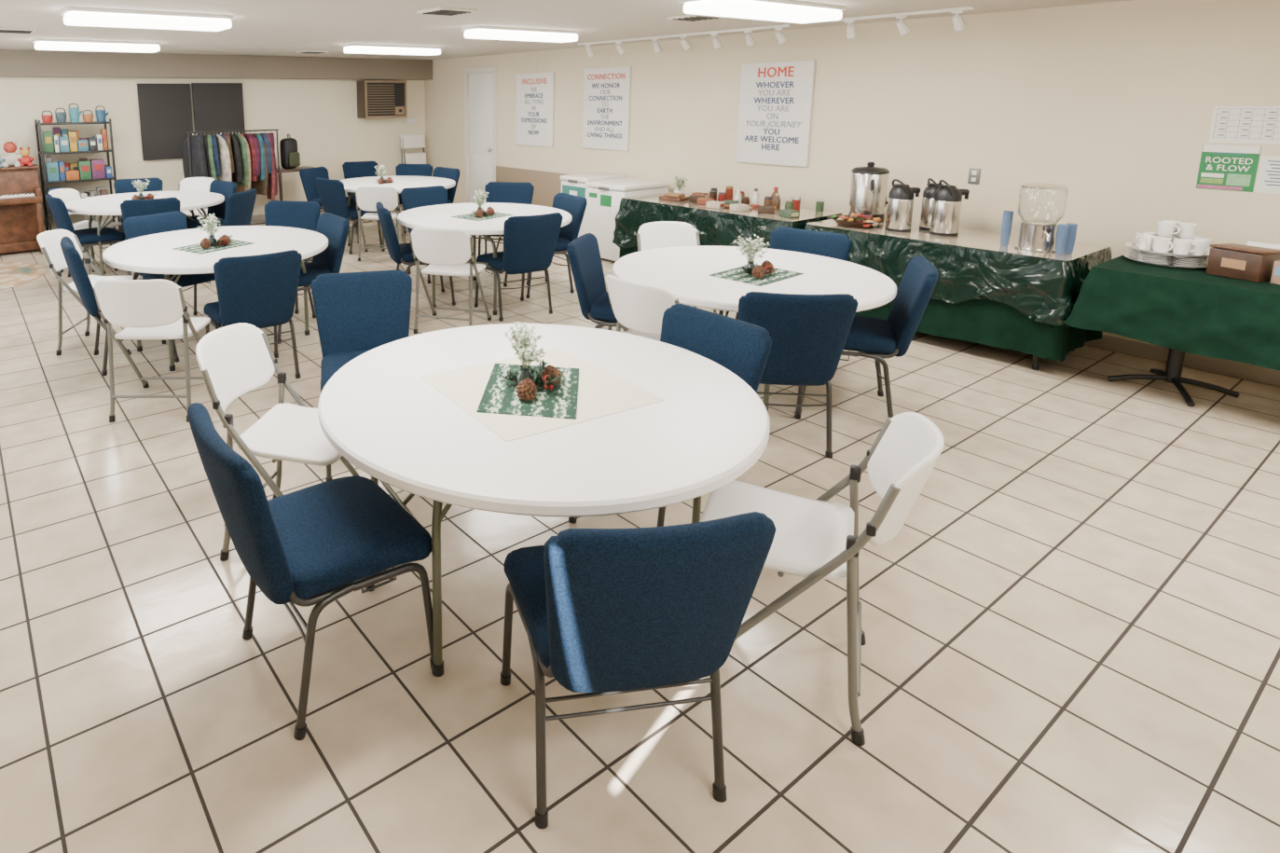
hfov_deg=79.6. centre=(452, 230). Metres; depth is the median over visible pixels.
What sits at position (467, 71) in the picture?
trim
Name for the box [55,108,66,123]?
bucket
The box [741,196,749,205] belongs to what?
jar
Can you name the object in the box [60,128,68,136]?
game box
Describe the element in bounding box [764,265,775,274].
cluster
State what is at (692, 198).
packet
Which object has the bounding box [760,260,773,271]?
pinecone
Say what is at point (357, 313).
chair
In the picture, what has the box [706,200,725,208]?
packet
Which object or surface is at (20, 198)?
upright piano
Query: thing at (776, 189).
condiment bottle
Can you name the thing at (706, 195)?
packet
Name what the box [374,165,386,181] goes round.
bud vase
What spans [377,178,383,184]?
pinecone
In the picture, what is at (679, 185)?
potted plant
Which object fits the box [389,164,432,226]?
chair
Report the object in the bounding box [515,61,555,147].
poster
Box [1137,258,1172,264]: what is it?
saucer
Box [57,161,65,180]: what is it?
game box
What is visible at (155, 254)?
round table
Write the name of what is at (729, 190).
jar
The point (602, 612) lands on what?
chair
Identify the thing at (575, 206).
chair
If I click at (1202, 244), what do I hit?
coffee mug
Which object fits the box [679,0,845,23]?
ceiling light
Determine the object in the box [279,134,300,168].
backpack
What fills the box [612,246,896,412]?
round table
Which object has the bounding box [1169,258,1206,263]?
saucer
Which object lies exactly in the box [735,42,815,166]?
poster
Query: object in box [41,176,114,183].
shelf
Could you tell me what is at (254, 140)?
garment
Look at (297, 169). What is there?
side table
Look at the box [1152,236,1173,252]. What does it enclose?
coffee mug
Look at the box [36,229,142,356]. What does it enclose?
folding chair
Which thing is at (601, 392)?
tablecloth
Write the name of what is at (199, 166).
garment
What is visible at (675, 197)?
tray
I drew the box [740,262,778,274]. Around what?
sprig
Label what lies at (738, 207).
packet
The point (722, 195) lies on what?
jar
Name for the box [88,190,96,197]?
game box
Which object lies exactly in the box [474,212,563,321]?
chair
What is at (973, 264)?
tablecloth
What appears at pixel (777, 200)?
condiment bottle
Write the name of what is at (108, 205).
round table
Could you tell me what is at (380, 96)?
grille
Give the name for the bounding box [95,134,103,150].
game box
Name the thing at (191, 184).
folding chair
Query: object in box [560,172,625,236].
chest freezer
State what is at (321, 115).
wall
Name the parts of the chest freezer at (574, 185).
handle, lid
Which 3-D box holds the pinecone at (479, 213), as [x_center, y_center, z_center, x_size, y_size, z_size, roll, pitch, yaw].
[0.225,-0.152,6.307,0.073,0.078,0.074,1,10,10]
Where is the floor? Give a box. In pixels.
[0,206,1279,852]
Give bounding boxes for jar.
[708,191,716,201]
[710,187,717,197]
[717,192,725,201]
[725,185,733,200]
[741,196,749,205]
[763,196,772,206]
[784,201,793,209]
[792,194,800,206]
[792,196,799,210]
[815,198,824,212]
[1017,186,1068,224]
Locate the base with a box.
[1014,220,1058,252]
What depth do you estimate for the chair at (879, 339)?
3.94 m
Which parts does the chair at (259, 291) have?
leg, seat, backrest, leg, leg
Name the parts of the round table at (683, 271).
leg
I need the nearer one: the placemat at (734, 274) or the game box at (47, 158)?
the placemat at (734, 274)
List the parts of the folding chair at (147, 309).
leg, backrest, seat, leg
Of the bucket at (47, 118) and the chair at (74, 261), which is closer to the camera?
the chair at (74, 261)
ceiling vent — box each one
[0,27,37,33]
[296,50,328,54]
[416,6,477,15]
[666,13,725,21]
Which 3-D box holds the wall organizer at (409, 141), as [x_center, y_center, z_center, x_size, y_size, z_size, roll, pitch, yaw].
[-0.598,-0.963,11.870,0.431,1.158,0.110,-9,13,-39]
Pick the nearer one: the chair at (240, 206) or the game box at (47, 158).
the chair at (240, 206)
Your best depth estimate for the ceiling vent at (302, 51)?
9.23 m
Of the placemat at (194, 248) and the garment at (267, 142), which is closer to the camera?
the placemat at (194, 248)
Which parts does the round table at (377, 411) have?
leg, leg, leg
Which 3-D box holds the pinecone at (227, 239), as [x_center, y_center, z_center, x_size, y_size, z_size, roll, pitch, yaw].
[-1.598,0.062,5.208,0.074,0.077,0.073,9,14,43]
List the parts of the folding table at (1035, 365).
leg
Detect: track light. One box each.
[578,24,791,56]
[829,5,975,38]
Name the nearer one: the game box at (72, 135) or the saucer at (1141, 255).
the saucer at (1141, 255)
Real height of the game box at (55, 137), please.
0.196 m
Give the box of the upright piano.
[0,164,44,254]
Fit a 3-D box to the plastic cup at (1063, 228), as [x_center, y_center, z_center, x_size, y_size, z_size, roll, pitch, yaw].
[3.834,0.027,4.664,0.060,0.104,0.060,-7,12,-33]
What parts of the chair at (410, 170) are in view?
backrest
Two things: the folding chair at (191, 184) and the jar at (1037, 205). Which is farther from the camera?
the folding chair at (191, 184)
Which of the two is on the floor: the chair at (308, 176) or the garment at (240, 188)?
the chair at (308, 176)
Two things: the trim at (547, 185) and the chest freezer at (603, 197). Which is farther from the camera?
the trim at (547, 185)
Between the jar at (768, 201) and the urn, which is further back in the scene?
the jar at (768, 201)
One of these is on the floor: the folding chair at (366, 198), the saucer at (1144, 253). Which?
the folding chair at (366, 198)
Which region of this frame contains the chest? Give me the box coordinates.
[1205,243,1279,282]
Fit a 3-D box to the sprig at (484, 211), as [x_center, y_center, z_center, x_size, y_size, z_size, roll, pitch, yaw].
[0.273,-0.168,6.416,0.204,0.061,0.193,5,12,28]
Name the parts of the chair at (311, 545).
backrest, leg, post, leg, seat, leg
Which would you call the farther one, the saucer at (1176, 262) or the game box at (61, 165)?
the game box at (61, 165)
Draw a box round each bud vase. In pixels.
[130,178,149,199]
[197,213,220,245]
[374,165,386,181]
[472,189,488,209]
[504,321,547,385]
[732,233,769,274]
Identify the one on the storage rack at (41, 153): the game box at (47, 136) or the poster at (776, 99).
the game box at (47, 136)
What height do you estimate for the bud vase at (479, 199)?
0.221 m
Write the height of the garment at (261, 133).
0.754 m
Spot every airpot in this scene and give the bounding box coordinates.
[884,178,920,232]
[919,178,942,230]
[929,179,969,235]
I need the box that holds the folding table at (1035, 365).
[1032,349,1073,370]
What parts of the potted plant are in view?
pot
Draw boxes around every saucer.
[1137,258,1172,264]
[1138,252,1174,259]
[1138,254,1173,261]
[1138,256,1173,262]
[1139,250,1170,257]
[1169,256,1206,261]
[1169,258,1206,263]
[1169,260,1205,265]
[1169,261,1205,266]
[1174,256,1207,260]
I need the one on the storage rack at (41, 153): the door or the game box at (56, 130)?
the game box at (56, 130)
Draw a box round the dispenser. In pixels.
[1014,182,1069,252]
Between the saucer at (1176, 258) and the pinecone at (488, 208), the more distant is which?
the pinecone at (488, 208)
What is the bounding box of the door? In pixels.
[468,72,493,202]
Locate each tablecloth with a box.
[420,348,665,441]
[612,192,842,248]
[619,247,637,258]
[804,218,1112,326]
[854,298,1102,361]
[1063,255,1279,370]
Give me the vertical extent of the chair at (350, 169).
0.861 m
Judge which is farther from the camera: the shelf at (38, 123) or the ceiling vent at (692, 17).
the shelf at (38, 123)
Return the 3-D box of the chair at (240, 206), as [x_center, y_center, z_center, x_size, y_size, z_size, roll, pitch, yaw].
[-2.336,0.014,7.489,0.629,0.861,0.522,2,11,14]
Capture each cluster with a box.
[541,374,553,390]
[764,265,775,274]
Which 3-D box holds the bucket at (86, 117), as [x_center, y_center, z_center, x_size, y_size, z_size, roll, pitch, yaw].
[-4.415,-1.388,8.958,0.120,0.145,0.118,-7,12,-33]
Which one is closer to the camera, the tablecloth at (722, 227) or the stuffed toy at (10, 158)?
the tablecloth at (722, 227)
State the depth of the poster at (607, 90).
8.69 m
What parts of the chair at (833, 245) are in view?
backrest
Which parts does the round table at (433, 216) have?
leg, leg, leg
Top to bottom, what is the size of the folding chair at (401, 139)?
1.158 m
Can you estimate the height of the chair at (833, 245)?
0.861 m
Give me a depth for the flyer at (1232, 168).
4.53 m
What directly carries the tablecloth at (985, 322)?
on the folding table at (1035, 365)
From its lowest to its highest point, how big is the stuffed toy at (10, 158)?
0.319 m
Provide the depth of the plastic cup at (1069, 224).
4.67 m
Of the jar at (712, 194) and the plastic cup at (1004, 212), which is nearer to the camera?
the plastic cup at (1004, 212)
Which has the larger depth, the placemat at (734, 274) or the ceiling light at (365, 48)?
the ceiling light at (365, 48)
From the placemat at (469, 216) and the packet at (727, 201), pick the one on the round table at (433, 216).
the placemat at (469, 216)
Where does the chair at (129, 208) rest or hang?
on the floor
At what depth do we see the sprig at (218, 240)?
5.15 m
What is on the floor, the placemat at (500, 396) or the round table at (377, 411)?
the round table at (377, 411)
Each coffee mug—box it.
[1135,232,1153,247]
[1138,234,1156,250]
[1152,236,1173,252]
[1156,221,1180,237]
[1162,220,1180,235]
[1172,236,1191,241]
[1172,238,1197,254]
[1178,222,1197,238]
[1189,238,1210,255]
[1192,237,1211,253]
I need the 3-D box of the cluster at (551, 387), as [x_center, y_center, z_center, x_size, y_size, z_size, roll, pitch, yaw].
[0.330,0.523,2.584,0.044,0.044,0.081,2,10,11]
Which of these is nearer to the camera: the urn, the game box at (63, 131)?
the urn
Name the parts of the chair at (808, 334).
backrest, leg, leg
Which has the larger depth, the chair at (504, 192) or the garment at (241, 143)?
the garment at (241, 143)
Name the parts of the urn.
lid, handle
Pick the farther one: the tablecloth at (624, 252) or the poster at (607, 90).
the poster at (607, 90)
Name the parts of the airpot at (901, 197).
handle, pump lever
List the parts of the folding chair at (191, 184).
seat, backrest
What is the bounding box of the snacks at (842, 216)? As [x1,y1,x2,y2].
[840,215,849,220]
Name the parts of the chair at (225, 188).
seat, backrest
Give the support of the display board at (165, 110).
attached to the wall at (321, 115)
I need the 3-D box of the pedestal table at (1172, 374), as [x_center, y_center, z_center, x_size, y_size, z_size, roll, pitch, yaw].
[4.464,0.632,4.087,0.740,0.730,1.340,-7,12,-33]
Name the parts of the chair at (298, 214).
backrest, leg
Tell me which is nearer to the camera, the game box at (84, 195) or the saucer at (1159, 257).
the saucer at (1159, 257)
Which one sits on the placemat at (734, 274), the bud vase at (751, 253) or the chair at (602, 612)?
the bud vase at (751, 253)
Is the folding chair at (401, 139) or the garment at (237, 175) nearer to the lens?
the garment at (237, 175)
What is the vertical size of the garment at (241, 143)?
0.726 m
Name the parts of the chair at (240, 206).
backrest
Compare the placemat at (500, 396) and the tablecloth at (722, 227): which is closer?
the placemat at (500, 396)
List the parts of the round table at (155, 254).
leg, leg, leg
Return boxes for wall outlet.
[967,167,980,184]
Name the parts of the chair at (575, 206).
leg, leg, seat, leg, backrest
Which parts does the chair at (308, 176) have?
backrest, seat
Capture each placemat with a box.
[172,239,253,254]
[450,210,513,220]
[476,363,579,419]
[709,263,803,286]
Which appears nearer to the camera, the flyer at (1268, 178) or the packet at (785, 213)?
the flyer at (1268, 178)
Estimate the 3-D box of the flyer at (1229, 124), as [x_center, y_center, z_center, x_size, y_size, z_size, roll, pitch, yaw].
[4.779,-0.635,4.438,0.003,0.220,0.340,-7,12,-33]
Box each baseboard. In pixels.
[116,204,402,230]
[1084,334,1279,386]
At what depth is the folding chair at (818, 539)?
2.15 m
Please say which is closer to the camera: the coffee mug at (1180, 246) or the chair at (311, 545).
the chair at (311, 545)
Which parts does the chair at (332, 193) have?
backrest, leg, leg, seat, leg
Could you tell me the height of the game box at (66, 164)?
0.192 m
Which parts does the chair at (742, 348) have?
leg, leg, backrest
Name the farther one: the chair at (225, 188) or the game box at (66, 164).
the game box at (66, 164)
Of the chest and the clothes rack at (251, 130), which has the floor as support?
the clothes rack at (251, 130)
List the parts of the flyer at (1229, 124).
printed panel, printed panel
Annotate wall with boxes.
[0,77,425,231]
[424,0,1279,344]
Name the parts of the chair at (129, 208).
backrest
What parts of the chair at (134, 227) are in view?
backrest, seat, leg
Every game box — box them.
[41,131,54,152]
[44,156,52,162]
[44,161,59,181]
[47,187,61,192]
[52,126,60,136]
[52,135,59,151]
[57,136,69,151]
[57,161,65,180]
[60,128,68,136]
[63,162,69,170]
[64,169,79,180]
[67,131,77,151]
[68,130,79,139]
[68,162,78,170]
[76,139,88,151]
[77,160,92,179]
[80,192,87,198]
[86,137,96,151]
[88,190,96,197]
[89,158,105,178]
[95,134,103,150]
[96,186,108,194]
[99,189,108,195]
[100,128,108,150]
[104,165,112,178]
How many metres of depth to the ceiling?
5.80 m
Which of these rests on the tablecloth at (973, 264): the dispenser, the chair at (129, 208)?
the dispenser
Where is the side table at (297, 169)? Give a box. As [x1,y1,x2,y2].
[276,165,320,215]
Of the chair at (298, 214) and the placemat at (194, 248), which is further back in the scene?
the chair at (298, 214)
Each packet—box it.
[688,194,704,202]
[691,192,708,197]
[696,197,714,205]
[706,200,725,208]
[722,199,739,205]
[729,203,749,211]
[757,205,774,213]
[778,208,799,218]
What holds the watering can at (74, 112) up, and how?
on the storage rack at (41, 153)
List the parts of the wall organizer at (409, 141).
leg, backrest, seat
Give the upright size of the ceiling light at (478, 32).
0.089 m
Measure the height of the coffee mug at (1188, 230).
0.084 m
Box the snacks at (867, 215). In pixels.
[863,214,872,219]
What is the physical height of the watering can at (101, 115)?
0.195 m
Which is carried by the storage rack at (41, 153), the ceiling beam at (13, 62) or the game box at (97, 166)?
the game box at (97, 166)
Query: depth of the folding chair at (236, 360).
2.95 m
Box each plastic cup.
[1000,229,1011,245]
[1003,210,1013,213]
[1055,237,1067,254]
[1056,233,1068,236]
[1057,223,1069,227]
[1057,226,1069,230]
[1064,237,1075,253]
[1066,222,1077,226]
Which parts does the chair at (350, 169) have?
backrest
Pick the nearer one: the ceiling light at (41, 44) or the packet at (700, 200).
the packet at (700, 200)
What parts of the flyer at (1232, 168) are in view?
printed panel, printed panel, printed panel, printed panel, printed panel, printed panel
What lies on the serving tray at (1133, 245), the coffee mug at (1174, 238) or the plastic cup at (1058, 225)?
the coffee mug at (1174, 238)
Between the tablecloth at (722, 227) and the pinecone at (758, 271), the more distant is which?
the tablecloth at (722, 227)
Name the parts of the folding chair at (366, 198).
leg, backrest, seat, leg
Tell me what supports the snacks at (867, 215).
on the snacks
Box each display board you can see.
[137,83,193,160]
[191,82,245,135]
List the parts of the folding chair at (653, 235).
backrest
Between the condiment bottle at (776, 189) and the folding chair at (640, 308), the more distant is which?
the condiment bottle at (776, 189)
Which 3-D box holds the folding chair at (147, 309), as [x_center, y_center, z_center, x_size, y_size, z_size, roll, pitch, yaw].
[-1.673,0.613,4.208,0.497,0.842,0.648,0,10,1]
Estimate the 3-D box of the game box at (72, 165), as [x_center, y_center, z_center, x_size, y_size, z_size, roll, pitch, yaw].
[-4.644,-0.744,9.099,0.108,0.190,0.142,-7,12,-33]
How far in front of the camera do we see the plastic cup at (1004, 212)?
4.93 m
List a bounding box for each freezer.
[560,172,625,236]
[585,177,669,261]
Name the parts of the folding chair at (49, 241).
leg, backrest, leg, seat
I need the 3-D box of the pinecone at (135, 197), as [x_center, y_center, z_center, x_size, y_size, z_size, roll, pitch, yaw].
[-3.195,-0.328,7.456,0.073,0.078,0.074,1,10,10]
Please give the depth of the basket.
5.67 m
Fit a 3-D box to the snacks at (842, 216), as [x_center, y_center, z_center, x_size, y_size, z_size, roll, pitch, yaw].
[3.039,-0.098,5.732,0.075,0.044,0.045,-6,11,-27]
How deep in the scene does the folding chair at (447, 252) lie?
5.39 m
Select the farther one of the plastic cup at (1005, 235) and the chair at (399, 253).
the chair at (399, 253)
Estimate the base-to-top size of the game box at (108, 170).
0.133 m
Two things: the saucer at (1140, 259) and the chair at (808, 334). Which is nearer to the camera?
the chair at (808, 334)
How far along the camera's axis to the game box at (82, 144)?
8.91 m
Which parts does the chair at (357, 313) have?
leg, seat, backrest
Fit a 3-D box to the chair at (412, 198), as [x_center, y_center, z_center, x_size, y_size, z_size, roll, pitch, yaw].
[-0.172,0.016,7.380,0.522,0.861,0.629,-6,12,-27]
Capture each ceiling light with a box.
[32,38,161,53]
[60,6,233,31]
[341,43,442,55]
[461,25,580,42]
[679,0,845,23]
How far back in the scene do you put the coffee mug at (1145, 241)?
4.43 m
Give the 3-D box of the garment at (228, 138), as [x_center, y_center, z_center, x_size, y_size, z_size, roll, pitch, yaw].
[-2.900,-1.037,9.620,0.087,0.543,0.361,-4,11,-17]
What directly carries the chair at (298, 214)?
on the floor
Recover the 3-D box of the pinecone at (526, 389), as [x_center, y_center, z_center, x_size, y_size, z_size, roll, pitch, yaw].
[0.248,0.532,2.500,0.073,0.078,0.074,1,10,10]
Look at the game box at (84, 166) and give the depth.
8.96 m
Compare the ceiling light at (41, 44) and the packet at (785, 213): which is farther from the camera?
the ceiling light at (41, 44)
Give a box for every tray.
[659,192,688,201]
[1123,252,1207,269]
[1125,241,1210,257]
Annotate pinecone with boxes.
[131,194,139,199]
[199,237,210,248]
[220,233,231,245]
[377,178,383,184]
[475,208,483,217]
[486,206,495,215]
[515,377,536,400]
[540,364,562,385]
[751,264,765,278]
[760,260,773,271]
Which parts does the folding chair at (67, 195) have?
backrest, leg, seat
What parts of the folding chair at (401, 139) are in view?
backrest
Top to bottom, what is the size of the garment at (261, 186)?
0.865 m
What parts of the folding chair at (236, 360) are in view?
leg, backrest, leg, seat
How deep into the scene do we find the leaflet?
4.19 m
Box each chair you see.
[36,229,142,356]
[45,193,128,277]
[48,188,122,273]
[60,236,178,375]
[93,279,210,422]
[113,177,162,233]
[120,197,180,275]
[122,211,215,315]
[178,177,214,216]
[186,179,236,229]
[187,402,433,740]
[195,323,359,561]
[198,188,256,228]
[203,249,302,378]
[264,200,320,314]
[277,212,349,344]
[299,166,358,230]
[311,269,412,481]
[315,177,382,254]
[342,160,378,227]
[355,186,405,261]
[375,201,455,305]
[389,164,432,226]
[399,134,424,164]
[400,185,469,283]
[401,166,460,235]
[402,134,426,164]
[410,227,491,333]
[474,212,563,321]
[478,181,534,255]
[500,511,776,828]
[503,192,587,298]
[566,233,629,330]
[568,303,771,526]
[605,275,679,341]
[636,220,717,313]
[699,412,944,745]
[735,226,852,319]
[738,291,858,458]
[795,255,938,417]
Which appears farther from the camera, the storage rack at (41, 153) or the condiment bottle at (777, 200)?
the storage rack at (41, 153)
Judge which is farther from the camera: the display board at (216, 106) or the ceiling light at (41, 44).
the display board at (216, 106)
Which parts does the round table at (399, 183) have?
leg, leg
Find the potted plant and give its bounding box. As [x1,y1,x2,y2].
[673,175,688,193]
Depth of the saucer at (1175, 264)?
4.30 m
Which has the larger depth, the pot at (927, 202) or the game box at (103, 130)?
the game box at (103, 130)
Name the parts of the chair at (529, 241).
leg, seat, leg, post, leg, backrest, leg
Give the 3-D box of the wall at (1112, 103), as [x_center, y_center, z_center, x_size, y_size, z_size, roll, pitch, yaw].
[3.196,-0.679,6.904,0.100,2.336,12.870,-7,12,-33]
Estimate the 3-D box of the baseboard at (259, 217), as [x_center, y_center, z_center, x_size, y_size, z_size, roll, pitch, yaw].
[-3.616,-0.082,10.204,7.670,0.100,0.016,-7,12,-33]
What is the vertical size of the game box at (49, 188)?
0.261 m
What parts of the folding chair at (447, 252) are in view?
leg, backrest, seat, leg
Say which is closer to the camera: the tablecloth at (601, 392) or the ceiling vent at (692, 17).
the tablecloth at (601, 392)
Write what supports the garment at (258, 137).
hanging from the clothes rack at (251, 130)
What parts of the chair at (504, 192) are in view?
leg, leg, backrest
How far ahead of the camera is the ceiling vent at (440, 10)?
4.98 m
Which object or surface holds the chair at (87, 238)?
on the floor
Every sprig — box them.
[137,193,155,199]
[207,234,233,246]
[470,206,497,215]
[500,358,569,389]
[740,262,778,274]
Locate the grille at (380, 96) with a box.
[367,82,395,115]
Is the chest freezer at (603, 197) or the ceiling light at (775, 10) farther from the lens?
the chest freezer at (603, 197)
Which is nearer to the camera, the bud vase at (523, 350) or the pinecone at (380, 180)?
the bud vase at (523, 350)
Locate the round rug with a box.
[0,261,46,289]
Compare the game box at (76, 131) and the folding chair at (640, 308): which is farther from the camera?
the game box at (76, 131)
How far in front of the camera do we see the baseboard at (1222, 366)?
4.73 m
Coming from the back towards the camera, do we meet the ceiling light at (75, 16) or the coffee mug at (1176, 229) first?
the ceiling light at (75, 16)
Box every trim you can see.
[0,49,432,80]
[464,66,496,203]
[495,165,566,206]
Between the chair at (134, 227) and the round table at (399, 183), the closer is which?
the chair at (134, 227)
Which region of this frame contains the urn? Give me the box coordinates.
[848,162,889,221]
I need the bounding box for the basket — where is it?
[830,215,880,227]
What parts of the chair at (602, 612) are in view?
leg, seat, leg, post, backrest, leg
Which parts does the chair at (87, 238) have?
backrest, leg, seat, leg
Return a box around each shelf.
[35,121,109,125]
[38,148,111,154]
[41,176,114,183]
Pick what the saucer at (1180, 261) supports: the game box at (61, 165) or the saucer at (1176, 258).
the saucer at (1176, 258)
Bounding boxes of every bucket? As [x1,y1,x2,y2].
[41,110,53,123]
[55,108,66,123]
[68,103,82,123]
[82,110,93,122]
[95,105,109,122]
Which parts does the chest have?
label plate, lid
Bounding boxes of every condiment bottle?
[734,187,741,203]
[751,188,758,205]
[770,187,780,206]
[772,192,780,208]
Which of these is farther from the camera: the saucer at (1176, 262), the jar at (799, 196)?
the jar at (799, 196)
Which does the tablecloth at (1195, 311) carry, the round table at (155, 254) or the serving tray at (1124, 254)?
the serving tray at (1124, 254)
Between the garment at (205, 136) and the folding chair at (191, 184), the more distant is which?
the garment at (205, 136)
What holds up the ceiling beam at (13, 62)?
attached to the wall at (321, 115)
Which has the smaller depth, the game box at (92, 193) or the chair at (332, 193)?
the chair at (332, 193)
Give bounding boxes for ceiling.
[0,0,1130,59]
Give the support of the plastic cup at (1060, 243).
on the tablecloth at (973, 264)
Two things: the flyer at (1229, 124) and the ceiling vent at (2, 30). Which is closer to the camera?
the flyer at (1229, 124)
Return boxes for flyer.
[1196,144,1261,192]
[1208,106,1279,144]
[1253,155,1279,193]
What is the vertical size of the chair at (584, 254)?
0.861 m
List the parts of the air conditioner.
control panel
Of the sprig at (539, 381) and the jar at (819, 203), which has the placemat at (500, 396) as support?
the sprig at (539, 381)
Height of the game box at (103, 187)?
0.213 m
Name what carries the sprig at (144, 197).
on the round table at (108, 205)
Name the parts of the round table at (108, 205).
leg, leg, leg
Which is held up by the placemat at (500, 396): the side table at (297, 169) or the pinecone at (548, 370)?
the pinecone at (548, 370)
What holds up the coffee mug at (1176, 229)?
on the coffee mug
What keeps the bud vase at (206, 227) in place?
on the placemat at (194, 248)
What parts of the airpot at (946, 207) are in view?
handle, pump lever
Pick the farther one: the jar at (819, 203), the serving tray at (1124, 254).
the jar at (819, 203)
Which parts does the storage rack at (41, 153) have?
post, post, post, post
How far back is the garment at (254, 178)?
9.62 m
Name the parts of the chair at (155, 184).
backrest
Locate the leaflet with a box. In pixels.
[1246,241,1279,249]
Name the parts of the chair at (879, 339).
leg, seat, leg, leg, post, backrest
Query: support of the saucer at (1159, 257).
on the saucer at (1141, 255)
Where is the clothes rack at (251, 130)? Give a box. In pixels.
[186,129,281,224]
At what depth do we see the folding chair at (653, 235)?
5.44 m
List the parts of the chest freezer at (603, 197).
handle, lid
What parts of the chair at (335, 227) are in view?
leg, leg, seat, backrest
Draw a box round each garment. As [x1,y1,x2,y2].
[182,131,206,178]
[199,133,207,177]
[203,130,211,178]
[206,130,216,179]
[211,130,220,176]
[215,132,231,181]
[225,134,233,173]
[231,132,242,181]
[232,129,248,186]
[235,132,251,192]
[244,133,261,176]
[247,131,257,181]
[250,133,267,195]
[256,133,265,180]
[260,128,268,186]
[262,128,272,173]
[265,128,275,200]
[269,128,277,195]
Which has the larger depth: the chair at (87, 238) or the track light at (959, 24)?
the chair at (87, 238)
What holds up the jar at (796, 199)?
on the tablecloth at (722, 227)
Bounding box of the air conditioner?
[356,80,407,118]
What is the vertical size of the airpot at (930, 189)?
0.385 m
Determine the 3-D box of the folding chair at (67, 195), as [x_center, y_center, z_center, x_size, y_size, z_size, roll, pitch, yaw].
[-3.849,-0.015,7.793,0.648,0.842,0.497,1,10,8]
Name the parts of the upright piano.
lid, leg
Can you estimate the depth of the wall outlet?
5.66 m
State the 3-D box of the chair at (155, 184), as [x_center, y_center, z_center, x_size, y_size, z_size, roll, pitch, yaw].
[-3.524,-0.144,8.420,0.522,0.861,0.629,-6,11,-26]
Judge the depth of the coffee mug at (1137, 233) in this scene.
4.52 m
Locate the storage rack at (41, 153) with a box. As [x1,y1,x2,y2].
[34,118,120,231]
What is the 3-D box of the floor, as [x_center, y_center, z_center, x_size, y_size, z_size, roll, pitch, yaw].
[-0.011,0.932,4.980,7.870,0.100,13.070,-7,12,-33]
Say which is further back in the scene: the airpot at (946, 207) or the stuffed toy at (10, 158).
the stuffed toy at (10, 158)
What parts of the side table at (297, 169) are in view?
leg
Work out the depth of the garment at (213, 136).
9.39 m
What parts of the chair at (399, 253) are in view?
backrest, post, seat, leg, leg, leg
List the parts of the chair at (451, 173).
backrest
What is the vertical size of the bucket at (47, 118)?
0.145 m
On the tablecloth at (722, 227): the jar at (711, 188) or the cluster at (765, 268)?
the jar at (711, 188)
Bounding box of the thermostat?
[407,118,414,123]
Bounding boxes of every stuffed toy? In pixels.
[0,139,22,167]
[17,147,33,166]
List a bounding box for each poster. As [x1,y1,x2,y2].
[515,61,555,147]
[582,44,631,151]
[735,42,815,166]
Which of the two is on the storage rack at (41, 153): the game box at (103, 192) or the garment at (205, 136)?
the game box at (103, 192)
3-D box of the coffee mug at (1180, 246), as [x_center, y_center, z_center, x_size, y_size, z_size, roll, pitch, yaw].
[4.247,0.095,4.309,0.095,0.084,0.078,2,10,11]
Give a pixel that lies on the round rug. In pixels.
(12, 273)
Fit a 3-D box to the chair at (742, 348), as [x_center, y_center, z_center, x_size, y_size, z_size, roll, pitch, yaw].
[0.869,0.798,2.992,0.629,0.861,0.522,-7,12,-31]
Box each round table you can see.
[65,191,224,275]
[102,225,328,371]
[317,323,770,676]
[339,175,455,251]
[397,202,571,315]
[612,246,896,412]
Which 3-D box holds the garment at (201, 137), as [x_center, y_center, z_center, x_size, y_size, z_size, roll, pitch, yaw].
[-3.189,-0.818,9.459,0.082,0.911,0.326,-5,11,-25]
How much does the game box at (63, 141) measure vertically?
0.180 m
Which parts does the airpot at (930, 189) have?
handle, pump lever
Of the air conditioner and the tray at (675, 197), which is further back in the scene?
the air conditioner
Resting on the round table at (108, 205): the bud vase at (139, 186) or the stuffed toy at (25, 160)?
the bud vase at (139, 186)
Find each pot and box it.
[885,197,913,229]
[919,197,933,228]
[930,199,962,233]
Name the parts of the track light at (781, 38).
track rail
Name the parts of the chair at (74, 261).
backrest, leg, leg, leg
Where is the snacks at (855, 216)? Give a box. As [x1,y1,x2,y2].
[848,215,859,219]
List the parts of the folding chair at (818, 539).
seat, leg, leg, backrest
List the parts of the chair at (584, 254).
backrest, post, seat, leg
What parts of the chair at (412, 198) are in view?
backrest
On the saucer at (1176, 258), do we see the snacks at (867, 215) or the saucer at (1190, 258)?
the saucer at (1190, 258)
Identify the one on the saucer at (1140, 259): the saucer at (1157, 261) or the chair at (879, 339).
the saucer at (1157, 261)
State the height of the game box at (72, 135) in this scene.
0.234 m
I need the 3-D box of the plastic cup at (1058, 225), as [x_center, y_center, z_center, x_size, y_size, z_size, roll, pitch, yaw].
[3.834,0.013,4.661,0.060,0.104,0.060,-7,12,-33]
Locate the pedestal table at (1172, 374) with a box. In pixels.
[1107,348,1238,406]
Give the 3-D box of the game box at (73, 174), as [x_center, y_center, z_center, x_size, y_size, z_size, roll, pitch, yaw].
[-4.597,-0.674,8.937,0.143,0.110,0.142,-7,12,-33]
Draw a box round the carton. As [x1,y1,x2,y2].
[1270,260,1279,284]

